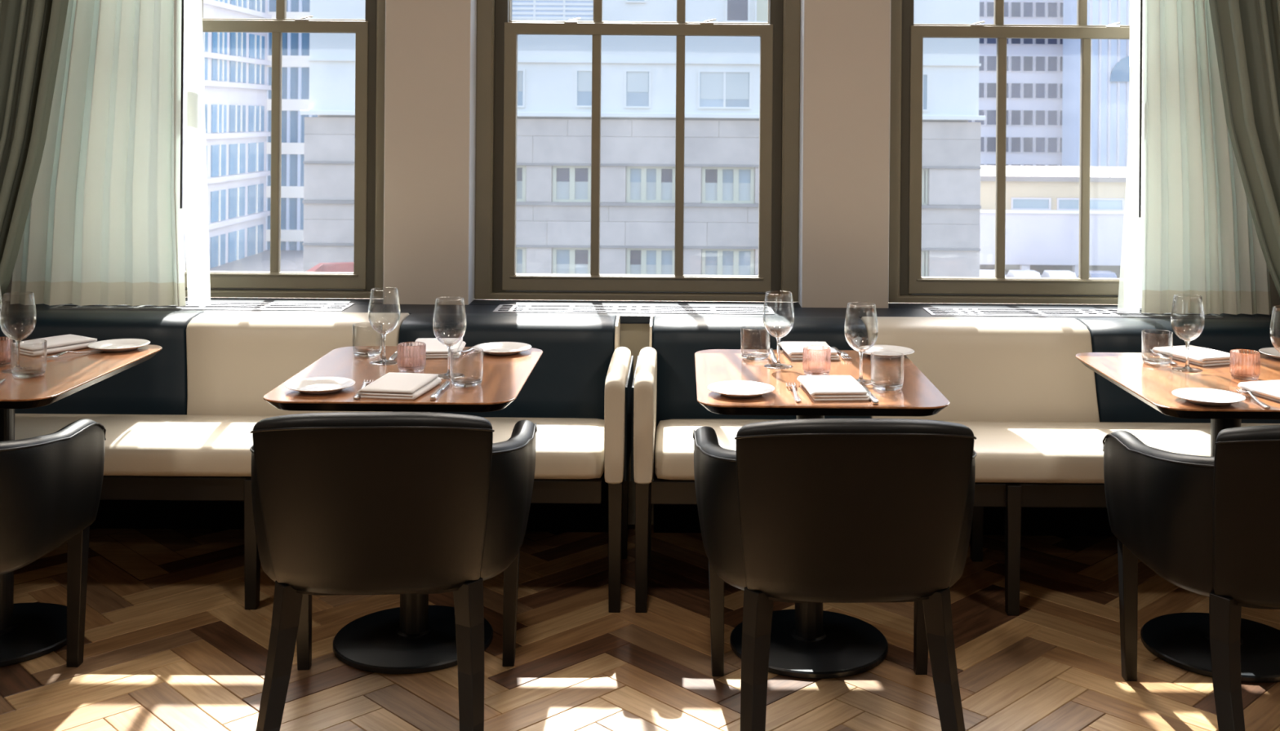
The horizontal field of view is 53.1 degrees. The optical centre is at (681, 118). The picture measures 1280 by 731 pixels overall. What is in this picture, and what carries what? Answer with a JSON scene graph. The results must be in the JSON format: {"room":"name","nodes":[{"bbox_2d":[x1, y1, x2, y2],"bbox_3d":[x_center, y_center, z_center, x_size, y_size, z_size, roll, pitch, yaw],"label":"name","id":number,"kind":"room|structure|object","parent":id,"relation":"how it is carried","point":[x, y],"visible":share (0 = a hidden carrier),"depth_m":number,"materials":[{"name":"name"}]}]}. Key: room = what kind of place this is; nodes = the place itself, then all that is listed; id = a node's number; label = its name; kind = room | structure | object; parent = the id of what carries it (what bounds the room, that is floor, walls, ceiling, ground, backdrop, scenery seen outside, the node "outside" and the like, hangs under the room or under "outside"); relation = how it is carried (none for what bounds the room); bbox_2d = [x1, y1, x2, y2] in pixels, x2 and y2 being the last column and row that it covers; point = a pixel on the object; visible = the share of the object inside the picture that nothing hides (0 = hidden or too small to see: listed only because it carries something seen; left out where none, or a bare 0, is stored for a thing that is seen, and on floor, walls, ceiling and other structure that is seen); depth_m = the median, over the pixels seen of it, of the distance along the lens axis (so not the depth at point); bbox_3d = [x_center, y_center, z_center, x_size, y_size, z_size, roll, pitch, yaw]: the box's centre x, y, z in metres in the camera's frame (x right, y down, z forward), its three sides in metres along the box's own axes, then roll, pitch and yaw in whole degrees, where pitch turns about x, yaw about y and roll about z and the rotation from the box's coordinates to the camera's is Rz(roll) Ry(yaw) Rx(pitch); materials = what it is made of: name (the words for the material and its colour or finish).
{"room":"restaurant dining room","nodes":[
{"label":"restaurant dining room","id":0,"kind":"room"},
{"bbox_2d":[0,524,1279,730],"bbox_3d":[-0.112,1.519,0.050,7.000,0.120,10.100,0,0,0],"label":"floor","id":1,"kind":"structure","parent":0,"point":[171,643],"depth_m":3.45,"materials":[{"name":"brown"}]},
{"bbox_2d":[0,418,106,667],"bbox_3d":[-1.870,1.044,3.095,0.679,0.804,0.652,0,0,0],"label":"tub chair","id":2,"kind":"object","parent":1,"relation":"on","point":[51,485],"visible":1,"depth_m":3.17,"materials":[{"name":"black leather"}]},
{"bbox_2d":[0,344,162,667],"bbox_3d":[-1.897,1.070,3.556,0.638,0.750,0.775,0,0,0],"label":"pedestal table","id":3,"kind":"object","parent":1,"relation":"on","point":[28,631],"visible":0.81,"depth_m":3.53,"materials":[{"name":"brown wood"}]},
{"bbox_2d":[0,337,13,367],"bbox_3d":[-1.919,0.657,3.591,0.078,0.076,0.078,0,0,0],"label":"votive holder","id":4,"kind":"object","parent":3,"relation":"on","point":[5,342],"visible":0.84,"depth_m":3.57,"materials":[{"name":"pink glass"}]},
{"bbox_2d":[0,291,36,373],"bbox_3d":[-1.830,0.590,3.531,0.091,0.212,0.091,0,0,19],"label":"wine glass","id":5,"kind":"object","parent":3,"relation":"on","point":[18,341],"visible":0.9,"depth_m":3.53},
{"bbox_2d":[0,291,36,340],"bbox_3d":[-1.829,0.548,3.531,0.091,0.129,0.091,0,0,0],"label":"bowl","id":6,"kind":"object","parent":5,"relation":"on","point":[21,291],"depth_m":3.53,"materials":[{"name":"clear glass"}]},
{"bbox_2d":[10,339,46,378],"bbox_3d":[-1.762,0.650,3.454,0.086,0.092,0.086,0,0,0],"label":"water tumbler","id":7,"kind":"object","parent":3,"relation":"on","point":[29,373],"visible":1,"depth_m":3.43,"materials":[{"name":"clear glass"}]},
{"bbox_2d":[13,334,97,356],"bbox_3d":[-1.892,0.682,3.851,0.157,0.026,0.205,0,0,31],"label":"folded napkin","id":8,"kind":"object","parent":3,"relation":"on","point":[60,344],"visible":0.84,"depth_m":3.81,"materials":[{"name":"white fabric"}]},
{"bbox_2d":[40,350,103,358],"bbox_3d":[-1.771,0.687,3.758,0.026,0.014,0.205,0,0,39],"label":"fork","id":9,"kind":"object","parent":3,"relation":"on","point":[96,351],"visible":0.87,"depth_m":3.73,"materials":[{"name":"silver metal"}]},
{"bbox_2d":[87,338,150,352],"bbox_3d":[-1.696,0.688,3.859,0.174,0.017,0.174,0,0,0],"label":"plate","id":10,"kind":"object","parent":3,"relation":"on","point":[120,344],"visible":1,"depth_m":3.88,"materials":[{"name":"white"}]},
{"bbox_2d":[0,310,633,613],"bbox_3d":[-1.645,1.061,4.125,2.965,0.772,0.744,0,0,0],"label":"banquette","id":11,"kind":"object","parent":1,"relation":"on","point":[179,422],"visible":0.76,"depth_m":4.24,"materials":[{"name":"beige leather"}]},
{"bbox_2d":[249,412,537,730],"bbox_3d":[-0.708,1.053,3.106,0.679,0.804,0.653,0,0,-3],"label":"tub chair","id":12,"kind":"object","parent":1,"relation":"on","point":[344,503],"visible":1,"depth_m":2.87,"materials":[{"name":"black leather"}]},
{"bbox_2d":[263,346,542,674],"bbox_3d":[-0.742,1.079,3.560,0.638,0.750,0.775,0,0,0],"label":"pedestal table","id":13,"kind":"object","parent":1,"relation":"on","point":[415,637],"visible":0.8,"depth_m":3.49,"materials":[{"name":"wood"}]},
{"bbox_2d":[285,377,355,394],"bbox_3d":[-0.932,0.694,3.307,0.174,0.017,0.174,0,0,0],"label":"plate","id":14,"kind":"object","parent":13,"relation":"on","point":[317,385],"visible":1,"depth_m":3.33,"materials":[{"name":"white"}]},
{"bbox_2d":[353,379,373,399],"bbox_3d":[-0.822,0.695,3.300,0.026,0.014,0.205,0,0,-4],"label":"fork","id":15,"kind":"object","parent":13,"relation":"on","point":[357,396],"visible":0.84,"depth_m":3.31,"materials":[{"name":"silver metal"}]},
{"bbox_2d":[352,322,382,357],"bbox_3d":[-0.930,0.657,3.788,0.086,0.092,0.086,0,0,0],"label":"water tumbler","id":16,"kind":"object","parent":13,"relation":"on","point":[366,353],"visible":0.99,"depth_m":3.77,"materials":[{"name":"clear glass"}]},
{"bbox_2d":[368,287,400,365],"bbox_3d":[-0.855,0.597,3.682,0.091,0.212,0.091,0,0,19],"label":"wine glass","id":17,"kind":"object","parent":13,"relation":"on","point":[384,362],"visible":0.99,"depth_m":3.68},
{"bbox_2d":[368,287,400,333],"bbox_3d":[-0.855,0.556,3.682,0.091,0.129,0.091,0,0,0],"label":"bowl","id":18,"kind":"object","parent":17,"relation":"on","point":[378,287],"depth_m":3.68,"materials":[{"name":"clear glass"}]},
{"bbox_2d":[356,372,441,399],"bbox_3d":[-0.725,0.691,3.306,0.156,0.026,0.205,0,0,7],"label":"folded napkin","id":19,"kind":"object","parent":13,"relation":"on","point":[392,385],"visible":1,"depth_m":3.26,"materials":[{"name":"white fabric"}]},
{"bbox_2d":[397,342,426,373],"bbox_3d":[-0.752,0.666,3.565,0.078,0.076,0.078,0,0,0],"label":"votive holder","id":20,"kind":"object","parent":13,"relation":"on","point":[411,356],"visible":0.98,"depth_m":3.54,"materials":[{"name":"pink glass"}]},
{"bbox_2d":[430,380,450,399],"bbox_3d":[-0.621,0.700,3.305,0.019,0.009,0.215,0,0,0],"label":"knife","id":21,"kind":"object","parent":13,"relation":"on","point":[436,394],"visible":1,"depth_m":3.27,"materials":[{"name":"silver metal"}]},
{"bbox_2d":[415,337,466,359],"bbox_3d":[-0.735,0.691,3.848,0.157,0.025,0.205,0,0,-6],"label":"folded napkin","id":22,"kind":"object","parent":13,"relation":"on","point":[435,349],"visible":0.55,"depth_m":3.83,"materials":[{"name":"white fabric"}]},
{"bbox_2d":[432,297,466,379],"bbox_3d":[-0.634,0.599,3.499,0.091,0.212,0.091,0,0,19],"label":"wine glass","id":23,"kind":"object","parent":13,"relation":"on","point":[442,375],"visible":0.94,"depth_m":3.49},
{"bbox_2d":[432,297,466,346],"bbox_3d":[-0.634,0.557,3.499,0.091,0.129,0.091,0,0,0],"label":"bowl","id":24,"kind":"object","parent":23,"relation":"on","point":[440,297],"depth_m":3.49,"materials":[{"name":"clear glass"}]},
{"bbox_2d":[449,347,483,387],"bbox_3d":[-0.568,0.659,3.384,0.086,0.092,0.086,0,0,0],"label":"water tumbler","id":25,"kind":"object","parent":13,"relation":"on","point":[462,382],"visible":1,"depth_m":3.37,"materials":[{"name":"clear glass"}]},
{"bbox_2d":[473,342,531,355],"bbox_3d":[-0.540,0.697,3.857,0.174,0.017,0.174,0,0,0],"label":"plate","id":26,"kind":"object","parent":13,"relation":"on","point":[498,348],"visible":1,"depth_m":3.88,"materials":[{"name":"white"}]},
{"bbox_2d":[620,324,653,524],"bbox_3d":[-0.109,1.082,4.540,6.960,0.714,0.020,0,0,0],"label":"trim","id":27,"kind":"structure","parent":1,"relation":"on","point":[635,337],"depth_m":4.53,"materials":[{"name":"beige"}]},
{"bbox_2d":[694,349,950,679],"bbox_3d":[0.355,1.088,3.552,0.638,0.750,0.775,0,0,0],"label":"pedestal table","id":28,"kind":"object","parent":1,"relation":"on","point":[808,642],"visible":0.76,"depth_m":3.48,"materials":[{"name":"wood"}]},
{"bbox_2d":[707,380,774,398],"bbox_3d":[0.153,0.703,3.300,0.174,0.017,0.174,0,0,0],"label":"plate","id":29,"kind":"object","parent":28,"relation":"on","point":[735,388],"visible":1,"depth_m":3.33,"materials":[{"name":"white"}]},
{"bbox_2d":[740,325,769,360],"bbox_3d":[0.218,0.666,3.786,0.086,0.092,0.086,0,0,0],"label":"water tumbler","id":30,"kind":"object","parent":28,"relation":"on","point":[749,356],"visible":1,"depth_m":3.77,"materials":[{"name":"clear glass"}]},
{"bbox_2d":[767,348,777,363],"bbox_3d":[0.272,0.707,3.805,0.019,0.009,0.215,0,0,-2],"label":"knife","id":31,"kind":"object","parent":28,"relation":"on","point":[772,355],"visible":0.9,"depth_m":3.81,"materials":[{"name":"silver metal"}]},
{"bbox_2d":[762,290,794,369],"bbox_3d":[0.278,0.606,3.671,0.091,0.212,0.091,0,0,19],"label":"wine glass","id":32,"kind":"object","parent":28,"relation":"on","point":[778,365],"visible":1,"depth_m":3.67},
{"bbox_2d":[762,290,794,337],"bbox_3d":[0.278,0.565,3.671,0.091,0.129,0.091,0,0,0],"label":"bowl","id":33,"kind":"object","parent":32,"relation":"on","point":[774,291],"depth_m":3.66,"materials":[{"name":"clear glass"}]},
{"bbox_2d":[786,382,801,402],"bbox_3d":[0.291,0.704,3.304,0.026,0.014,0.205,0,0,-1],"label":"fork","id":34,"kind":"object","parent":28,"relation":"on","point":[797,398],"visible":1,"depth_m":3.28,"materials":[{"name":"silver metal"}]},
{"bbox_2d":[779,341,839,360],"bbox_3d":[0.384,0.700,3.865,0.157,0.025,0.205,0,0,-3],"label":"folded napkin","id":35,"kind":"object","parent":28,"relation":"on","point":[793,349],"visible":0.57,"depth_m":3.84,"materials":[{"name":"white fabric"}]},
{"bbox_2d":[802,345,831,375],"bbox_3d":[0.376,0.675,3.556,0.078,0.076,0.078,0,0,0],"label":"votive holder","id":36,"kind":"object","parent":28,"relation":"on","point":[816,359],"visible":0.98,"depth_m":3.53,"materials":[{"name":"pink glass"}]},
{"bbox_2d":[796,375,870,401],"bbox_3d":[0.394,0.700,3.325,0.157,0.026,0.205,0,0,-5],"label":"folded napkin","id":37,"kind":"object","parent":28,"relation":"on","point":[820,388],"visible":1,"depth_m":3.26,"materials":[{"name":"white fabric"}]},
{"bbox_2d":[831,346,852,359],"bbox_3d":[0.480,0.705,3.863,0.026,0.014,0.205,0,0,-5],"label":"fork","id":38,"kind":"object","parent":28,"relation":"on","point":[844,354],"visible":0.96,"depth_m":3.81,"materials":[{"name":"silver metal"}]},
{"bbox_2d":[844,302,878,386],"bbox_3d":[0.485,0.608,3.457,0.091,0.212,0.091,0,0,19],"label":"wine glass","id":39,"kind":"object","parent":28,"relation":"on","point":[864,382],"visible":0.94,"depth_m":3.45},
{"bbox_2d":[844,302,878,351],"bbox_3d":[0.485,0.566,3.457,0.091,0.129,0.091,0,0,0],"label":"bowl","id":40,"kind":"object","parent":39,"relation":"on","point":[852,302],"depth_m":3.45,"materials":[{"name":"clear glass"}]},
{"bbox_2d":[861,384,879,404],"bbox_3d":[0.481,0.709,3.294,0.019,0.009,0.215,0,0,-2],"label":"knife","id":41,"kind":"object","parent":28,"relation":"on","point":[873,400],"visible":0.69,"depth_m":3.23,"materials":[{"name":"silver metal"}]},
{"bbox_2d":[856,345,914,359],"bbox_3d":[0.613,0.706,3.854,0.174,0.017,0.174,0,0,0],"label":"plate","id":42,"kind":"object","parent":28,"relation":"on","point":[884,352],"visible":0.92,"depth_m":3.88,"materials":[{"name":"white"}]},
{"bbox_2d":[870,351,903,391],"bbox_3d":[0.542,0.668,3.377,0.086,0.092,0.086,0,0,0],"label":"water tumbler","id":43,"kind":"object","parent":28,"relation":"on","point":[884,386],"visible":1,"depth_m":3.36,"materials":[{"name":"clear glass"}]},
{"bbox_2d":[693,418,976,730],"bbox_3d":[0.376,1.061,3.080,0.679,0.804,0.652,0,0,-2],"label":"tub chair","id":44,"kind":"object","parent":1,"relation":"on","point":[808,510],"visible":1,"depth_m":2.85,"materials":[{"name":"black leather"}]},
{"bbox_2d":[631,315,1279,616],"bbox_3d":[1.351,1.085,4.125,3.000,0.772,0.744,0,0,0],"label":"banquette","id":45,"kind":"object","parent":1,"relation":"on","point":[1039,419],"visible":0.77,"depth_m":4.24,"materials":[{"name":"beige leather"}]},
{"bbox_2d":[1075,352,1279,683],"bbox_3d":[1.507,1.097,3.550,0.638,0.750,0.775,0,0,0],"label":"pedestal table","id":46,"kind":"object","parent":1,"relation":"on","point":[1181,640],"visible":0.63,"depth_m":3.52,"materials":[{"name":"wood"}]},
{"bbox_2d":[1142,329,1173,365],"bbox_3d":[1.399,0.675,3.765,0.086,0.092,0.086,0,0,0],"label":"water tumbler","id":47,"kind":"object","parent":46,"relation":"on","point":[1156,361],"visible":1,"depth_m":3.75,"materials":[{"name":"clear glass"}]},
{"bbox_2d":[1150,350,1177,364],"bbox_3d":[1.444,0.717,3.835,0.019,0.009,0.215,0,0,2],"label":"knife","id":48,"kind":"object","parent":46,"relation":"on","point":[1157,354],"visible":0.65,"depth_m":3.86,"materials":[{"name":"silver metal"}]},
{"bbox_2d":[1170,293,1204,373],"bbox_3d":[1.451,0.615,3.671,0.091,0.212,0.091,0,0,19],"label":"wine glass","id":49,"kind":"object","parent":46,"relation":"on","point":[1186,368],"visible":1,"depth_m":3.67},
{"bbox_2d":[1170,293,1204,341],"bbox_3d":[1.452,0.574,3.671,0.091,0.129,0.091,0,0,0],"label":"bowl","id":50,"kind":"object","parent":49,"relation":"on","point":[1178,294],"depth_m":3.66,"materials":[{"name":"clear glass"}]},
{"bbox_2d":[1151,345,1230,367],"bbox_3d":[1.542,0.709,3.831,0.157,0.026,0.205,0,0,-20],"label":"folded napkin","id":51,"kind":"object","parent":46,"relation":"on","point":[1198,356],"visible":0.88,"depth_m":3.79,"materials":[{"name":"white fabric"}]},
{"bbox_2d":[1171,387,1245,406],"bbox_3d":[1.339,0.712,3.253,0.174,0.017,0.174,0,0,0],"label":"plate","id":52,"kind":"object","parent":46,"relation":"on","point":[1205,397],"visible":1,"depth_m":3.28,"materials":[{"name":"white"}]},
{"bbox_2d":[1229,349,1260,381],"bbox_3d":[1.562,0.684,3.550,0.078,0.076,0.078,0,0,0],"label":"votive holder","id":53,"kind":"object","parent":46,"relation":"on","point":[1244,364],"visible":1,"depth_m":3.52,"materials":[{"name":"pink glass"}]},
{"bbox_2d":[1235,388,1271,408],"bbox_3d":[1.463,0.713,3.273,0.026,0.014,0.205,0,0,5],"label":"fork","id":54,"kind":"object","parent":46,"relation":"on","point":[1260,403],"visible":1,"depth_m":3.25,"materials":[{"name":"silver metal"}]},
{"bbox_2d":[1237,380,1279,402],"bbox_3d":[1.572,0.711,3.306,0.157,0.023,0.205,0,0,-17],"label":"folded napkin","id":55,"kind":"object","parent":46,"relation":"on","point":[1269,389],"visible":0.99,"depth_m":3.33,"materials":[{"name":"white fabric"}]},
{"bbox_2d":[1258,347,1279,359],"bbox_3d":[1.837,0.716,3.864,0.174,0.017,0.174,0,0,0],"label":"plate","id":56,"kind":"object","parent":46,"relation":"on","point":[1273,353],"visible":0.98,"depth_m":3.91,"materials":[{"name":"white"}]},
{"bbox_2d":[1102,425,1279,730],"bbox_3d":[1.444,1.070,3.060,0.679,0.804,0.652,0,0,0],"label":"tub chair","id":57,"kind":"object","parent":1,"relation":"on","point":[1207,526],"visible":1,"depth_m":2.90,"materials":[{"name":"black leather"}]},
{"bbox_2d":[3,0,1279,311],"bbox_3d":[-0.099,-0.191,4.940,7.000,3.300,0.420,0,0,0],"label":"wall","id":58,"kind":"structure","parent":0,"point":[431,45],"depth_m":4.73,"materials":[{"name":"beige paint"}]},
{"bbox_2d":[184,0,385,298],"bbox_3d":[-1.711,-0.346,4.940,1.230,2.055,0.160,0,0,0],"label":"window","id":59,"kind":"structure","parent":58,"relation":"in","point":[367,274],"depth_m":4.89,"materials":[{"name":"paint"}]},
{"bbox_2d":[474,0,800,302],"bbox_3d":[-0.164,-0.334,4.940,1.230,2.055,0.160,0,0,0],"label":"window","id":60,"kind":"structure","parent":58,"relation":"in","point":[495,277],"depth_m":4.89,"materials":[{"name":"paint"}]},
{"bbox_2d":[0,297,1279,324],"bbox_3d":[-0.106,0.709,4.680,6.960,0.030,0.360,0,0,0],"label":"window sill","id":61,"kind":"structure","parent":58,"relation":"attached to","point":[477,306],"depth_m":4.68,"materials":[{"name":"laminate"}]},
{"bbox_2d":[49,302,355,311],"bbox_3d":[-1.725,0.680,4.635,1.040,0.003,0.176,0,0,0],"label":"vent grille","id":62,"kind":"object","parent":61,"relation":"on","point":[214,305],"visible":0.82,"depth_m":4.61,"materials":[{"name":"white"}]},
{"bbox_2d":[493,304,774,315],"bbox_3d":[-0.171,0.692,4.635,1.000,0.003,0.176,0,0,0],"label":"vent grille","id":63,"kind":"object","parent":61,"relation":"on","point":[501,308],"visible":1,"depth_m":4.63,"materials":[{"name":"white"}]},
{"bbox_2d":[922,307,1223,318],"bbox_3d":[1.407,0.705,4.635,1.035,0.003,0.176,0,0,0],"label":"vent grille","id":64,"kind":"object","parent":61,"relation":"on","point":[932,311],"visible":0.91,"depth_m":4.62,"materials":[{"name":"white"}]},
{"bbox_2d":[888,0,1129,304],"bbox_3d":[1.389,-0.322,4.940,1.230,2.055,0.160,0,0,0],"label":"window","id":65,"kind":"structure","parent":58,"relation":"in","point":[906,284],"depth_m":4.89,"materials":[{"name":"paint"}]},
{"bbox_3d":[-0.085,-1.891,0.075,7.000,0.100,10.150,0,0,0],"label":"ceiling","id":66,"kind":"structure","parent":0,"visible":0},
{"bbox_2d":[0,0,68,304],"bbox_3d":[-2.482,-0.594,4.397,0.902,2.472,0.181,0,0,0],"label":"drape","id":67,"kind":"object","parent":66,"relation":"hanging from","point":[32,31],"visible":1,"depth_m":4.38,"materials":[{"name":"fabric"}]},
{"bbox_2d":[10,0,210,306],"bbox_3d":[-2.046,-0.567,4.684,0.714,2.478,0.249,0,0,0],"label":"sheer curtain","id":68,"kind":"object","parent":66,"relation":"hanging from","point":[104,225],"visible":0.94,"depth_m":4.60,"materials":[{"name":"fabric"}]},
{"bbox_2d":[179,0,183,208],"bbox_3d":[-1.769,-0.742,4.545,0.008,2.124,0.008,0,0,0],"label":"wand","id":69,"kind":"object","parent":66,"relation":"hanging from","point":[182,1],"visible":1,"depth_m":4.54,"materials":[{"name":"black metal"}]},
{"bbox_2d":[1138,0,1142,217],"bbox_3d":[1.636,-0.712,4.545,0.008,2.129,0.008,0,0,0],"label":"wand","id":70,"kind":"object","parent":66,"relation":"hanging from","point":[1141,1],"visible":1,"depth_m":4.54,"materials":[{"name":"black metal"}]},
{"bbox_2d":[1117,0,1271,315],"bbox_3d":[1.857,-0.536,4.656,0.548,2.478,0.175,0,0,0],"label":"sheer curtain","id":71,"kind":"object","parent":66,"relation":"hanging from","point":[1195,235],"visible":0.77,"depth_m":4.60,"materials":[{"name":"fabric"}]},
{"bbox_2d":[1208,0,1279,297],"bbox_3d":[2.205,-0.557,4.398,0.934,2.472,0.158,0,0,0],"label":"drape","id":72,"kind":"object","parent":66,"relation":"hanging from","point":[1246,33],"visible":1,"depth_m":4.40,"materials":[{"name":"fabric"}]},
{"label":"outside","id":73,"kind":"structure","parent":0,"visible":0},
{"bbox_2d":[306,262,353,272],"bbox_3d":[-12.165,5.614,46.680,3.036,0.598,1.640,0,0,0],"label":"roof","id":74,"kind":"structure","parent":73,"point":[345,267],"depth_m":47.25,"materials":[{"name":"red"}]},
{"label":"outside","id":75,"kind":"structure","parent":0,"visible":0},
{"bbox_2d":[209,249,1119,278],"bbox_3d":[14.903,12.378,171.000,310.000,1.000,318.000,0,0,0],"label":"street","id":76,"kind":"structure","parent":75,"point":[291,260],"depth_m":101.11,"materials":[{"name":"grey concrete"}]},
{"bbox_2d":[182,0,271,271],"bbox_3d":[-45.700,-16.020,94.900,20.350,55.763,32.423,0,0,0],"label":"grid building","id":77,"kind":"structure","parent":76,"relation":"on","point":[236,86],"depth_m":102.95,"materials":[{"name":"concrete"}]},
{"bbox_2d":[266,0,318,250],"bbox_3d":[-33.194,-5.259,120.305,5.980,47.088,18.300,0,0,0],"label":"tower","id":78,"kind":"structure","parent":76,"relation":"on","point":[295,46],"depth_m":111.45,"materials":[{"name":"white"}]},
{"bbox_2d":[299,0,985,277],"bbox_3d":[-1.462,-6.402,60.875,26.670,36.300,22.250,0,0,0],"label":"stone building","id":79,"kind":"structure","parent":76,"relation":"on","point":[638,73],"depth_m":50.02,"materials":[{"name":"concrete"}]},
{"bbox_2d":[516,181,522,199],"bbox_3d":[-6.358,2.832,50.340,0.250,0.711,0.040,0,0,0],"label":"window pane","id":80,"kind":"object","parent":79,"relation":"hanging from","point":[519,184],"depth_m":50.32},
{"bbox_2d":[518,71,522,91],"bbox_3d":[-6.304,-1.460,50.077,0.150,0.810,0.014,0,0,0],"label":"blind","id":81,"kind":"object","parent":79,"relation":"hanging from","point":[520,73],"depth_m":50.08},
{"bbox_2d":[555,182,569,199],"bbox_3d":[-4.639,2.846,50.340,0.588,0.711,0.040,0,0,0],"label":"window pane","id":82,"kind":"object","parent":79,"relation":"hanging from","point":[562,188],"depth_m":50.32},
{"bbox_2d":[556,264,569,274],"bbox_3d":[-4.640,6.118,50.340,0.588,0.766,0.040,0,0,0],"label":"blind","id":83,"kind":"object","parent":79,"relation":"hanging from","point":[561,268],"depth_m":50.32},
{"bbox_2d":[574,264,587,274],"bbox_3d":[-3.952,6.124,50.340,0.588,0.766,0.040,0,0,0],"label":"blind","id":84,"kind":"object","parent":79,"relation":"hanging from","point":[579,268],"depth_m":50.32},
{"bbox_2d":[574,182,587,199],"bbox_3d":[-3.952,2.851,50.340,0.588,0.711,0.040,0,0,0],"label":"window pane","id":85,"kind":"object","parent":79,"relation":"hanging from","point":[580,188],"depth_m":50.32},
{"bbox_2d":[577,71,591,91],"bbox_3d":[-3.691,-1.460,50.077,0.725,0.810,0.014,0,0,0],"label":"blind","id":86,"kind":"object","parent":79,"relation":"hanging from","point":[584,77],"depth_m":50.08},
{"bbox_2d":[630,264,640,274],"bbox_3d":[-1.788,6.141,50.340,0.492,0.766,0.040,0,0,0],"label":"blind","id":87,"kind":"object","parent":79,"relation":"hanging from","point":[634,268],"depth_m":50.32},
{"bbox_2d":[630,182,640,199],"bbox_3d":[-1.787,2.868,50.340,0.492,0.711,0.040,0,0,0],"label":"window pane","id":88,"kind":"object","parent":79,"relation":"hanging from","point":[635,187],"depth_m":50.32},
{"bbox_2d":[626,71,648,92],"bbox_3d":[-1.716,-1.435,50.077,0.825,0.810,0.014,0,0,0],"label":"blind","id":89,"kind":"object","parent":79,"relation":"hanging from","point":[637,82],"depth_m":50.08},
{"bbox_2d":[646,265,656,275],"bbox_3d":[-1.196,6.146,50.340,0.492,0.766,0.040,0,0,0],"label":"blind","id":90,"kind":"object","parent":79,"relation":"hanging from","point":[651,269],"depth_m":50.32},
{"bbox_2d":[646,182,656,199],"bbox_3d":[-1.196,2.873,50.340,0.492,0.711,0.040,0,0,0],"label":"window pane","id":91,"kind":"object","parent":79,"relation":"hanging from","point":[651,186],"depth_m":50.32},
{"bbox_2d":[661,265,672,275],"bbox_3d":[-0.605,6.150,50.340,0.492,0.766,0.040,0,0,0],"label":"blind","id":92,"kind":"object","parent":79,"relation":"hanging from","point":[665,269],"depth_m":50.32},
{"bbox_2d":[661,182,672,199],"bbox_3d":[-0.604,2.877,50.340,0.492,0.711,0.040,0,0,0],"label":"window pane","id":93,"kind":"object","parent":79,"relation":"hanging from","point":[666,188],"depth_m":50.32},
{"bbox_2d":[705,265,717,275],"bbox_3d":[1.183,6.164,50.340,0.533,0.766,0.040,0,0,0],"label":"blind","id":94,"kind":"object","parent":79,"relation":"hanging from","point":[709,269],"depth_m":50.32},
{"bbox_2d":[705,182,717,200],"bbox_3d":[1.183,2.892,50.340,0.533,0.711,0.040,0,0,0],"label":"window pane","id":95,"kind":"object","parent":79,"relation":"hanging from","point":[711,188],"depth_m":50.32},
{"bbox_2d":[700,71,724,98],"bbox_3d":[1.199,-1.286,50.077,0.908,1.065,0.014,0,0,0],"label":"blind","id":96,"kind":"object","parent":79,"relation":"hanging from","point":[712,83],"depth_m":50.08,"materials":[{"name":"fabric"}]},
{"bbox_2d":[722,265,733,275],"bbox_3d":[1.816,6.169,50.340,0.533,0.766,0.040,0,0,0],"label":"blind","id":97,"kind":"object","parent":79,"relation":"hanging from","point":[726,269],"depth_m":50.32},
{"bbox_2d":[722,182,733,200],"bbox_3d":[1.817,2.897,50.340,0.533,0.711,0.040,0,0,0],"label":"blind","id":98,"kind":"object","parent":79,"relation":"hanging from","point":[727,188],"depth_m":50.32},
{"bbox_2d":[725,71,748,99],"bbox_3d":[2.167,-1.279,50.077,0.908,1.065,0.014,0,0,0],"label":"blind","id":99,"kind":"object","parent":79,"relation":"hanging from","point":[736,82],"depth_m":50.08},
{"bbox_2d":[738,265,750,275],"bbox_3d":[2.450,6.174,50.340,0.533,0.766,0.040,0,0,0],"label":"blind","id":100,"kind":"object","parent":79,"relation":"hanging from","point":[743,269],"depth_m":50.32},
{"bbox_2d":[738,182,750,200],"bbox_3d":[2.450,2.902,50.340,0.533,0.711,0.040,0,0,0],"label":"blind","id":101,"kind":"object","parent":79,"relation":"hanging from","point":[744,188],"depth_m":50.32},
{"bbox_2d":[979,270,1005,277],"bbox_3d":[21.161,11.208,88.000,1.800,1.440,4.074,0,0,0],"label":"parked car","id":102,"kind":"object","parent":76,"relation":"on","point":[983,273],"visible":0.03,"depth_m":87.20,"materials":[{"name":"white paint"}]},
{"bbox_2d":[968,0,1062,166],"bbox_3d":[40.210,-23.073,169.875,20.160,70.300,20.250,0,0,0],"label":"office tower","id":103,"kind":"structure","parent":76,"relation":"on","point":[1034,66],"depth_m":160.00,"materials":[{"name":"concrete"}]},
{"bbox_2d":[1005,270,1040,277],"bbox_3d":[23.537,11.227,88.000,1.800,1.440,4.074,0,0,0],"label":"parked car","id":104,"kind":"object","parent":76,"relation":"on","point":[1011,273],"visible":0.15,"depth_m":87.29,"materials":[{"name":"grey paint"}]},
{"bbox_2d":[979,165,1127,278],"bbox_3d":[30.571,7.758,102.900,21.160,8.488,22.200,0,0,0],"label":"building","id":105,"kind":"structure","parent":76,"relation":"on","point":[1042,202],"depth_m":91.99,"materials":[{"name":"concrete"}]},
{"bbox_2d":[1040,270,1076,278],"bbox_3d":[25.957,11.246,88.000,1.800,1.440,4.074,0,0,0],"label":"parked car","id":106,"kind":"object","parent":76,"relation":"on","point":[1046,273],"visible":0.17,"depth_m":87.31,"materials":[{"name":"white paint"}]},
{"bbox_2d":[1062,0,1129,166],"bbox_3d":[55.108,-22.955,154.250,15.300,70.300,9.500,0,0,0],"label":"building","id":107,"kind":"structure","parent":76,"relation":"on","point":[1109,58],"depth_m":150.01,"materials":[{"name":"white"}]},
{"bbox_2d":[1077,271,1117,278],"bbox_3d":[28.729,11.268,88.000,1.800,1.440,4.074,0,0,0],"label":"parked car","id":108,"kind":"object","parent":76,"relation":"on","point":[1092,274],"visible":0.15,"depth_m":87.22,"materials":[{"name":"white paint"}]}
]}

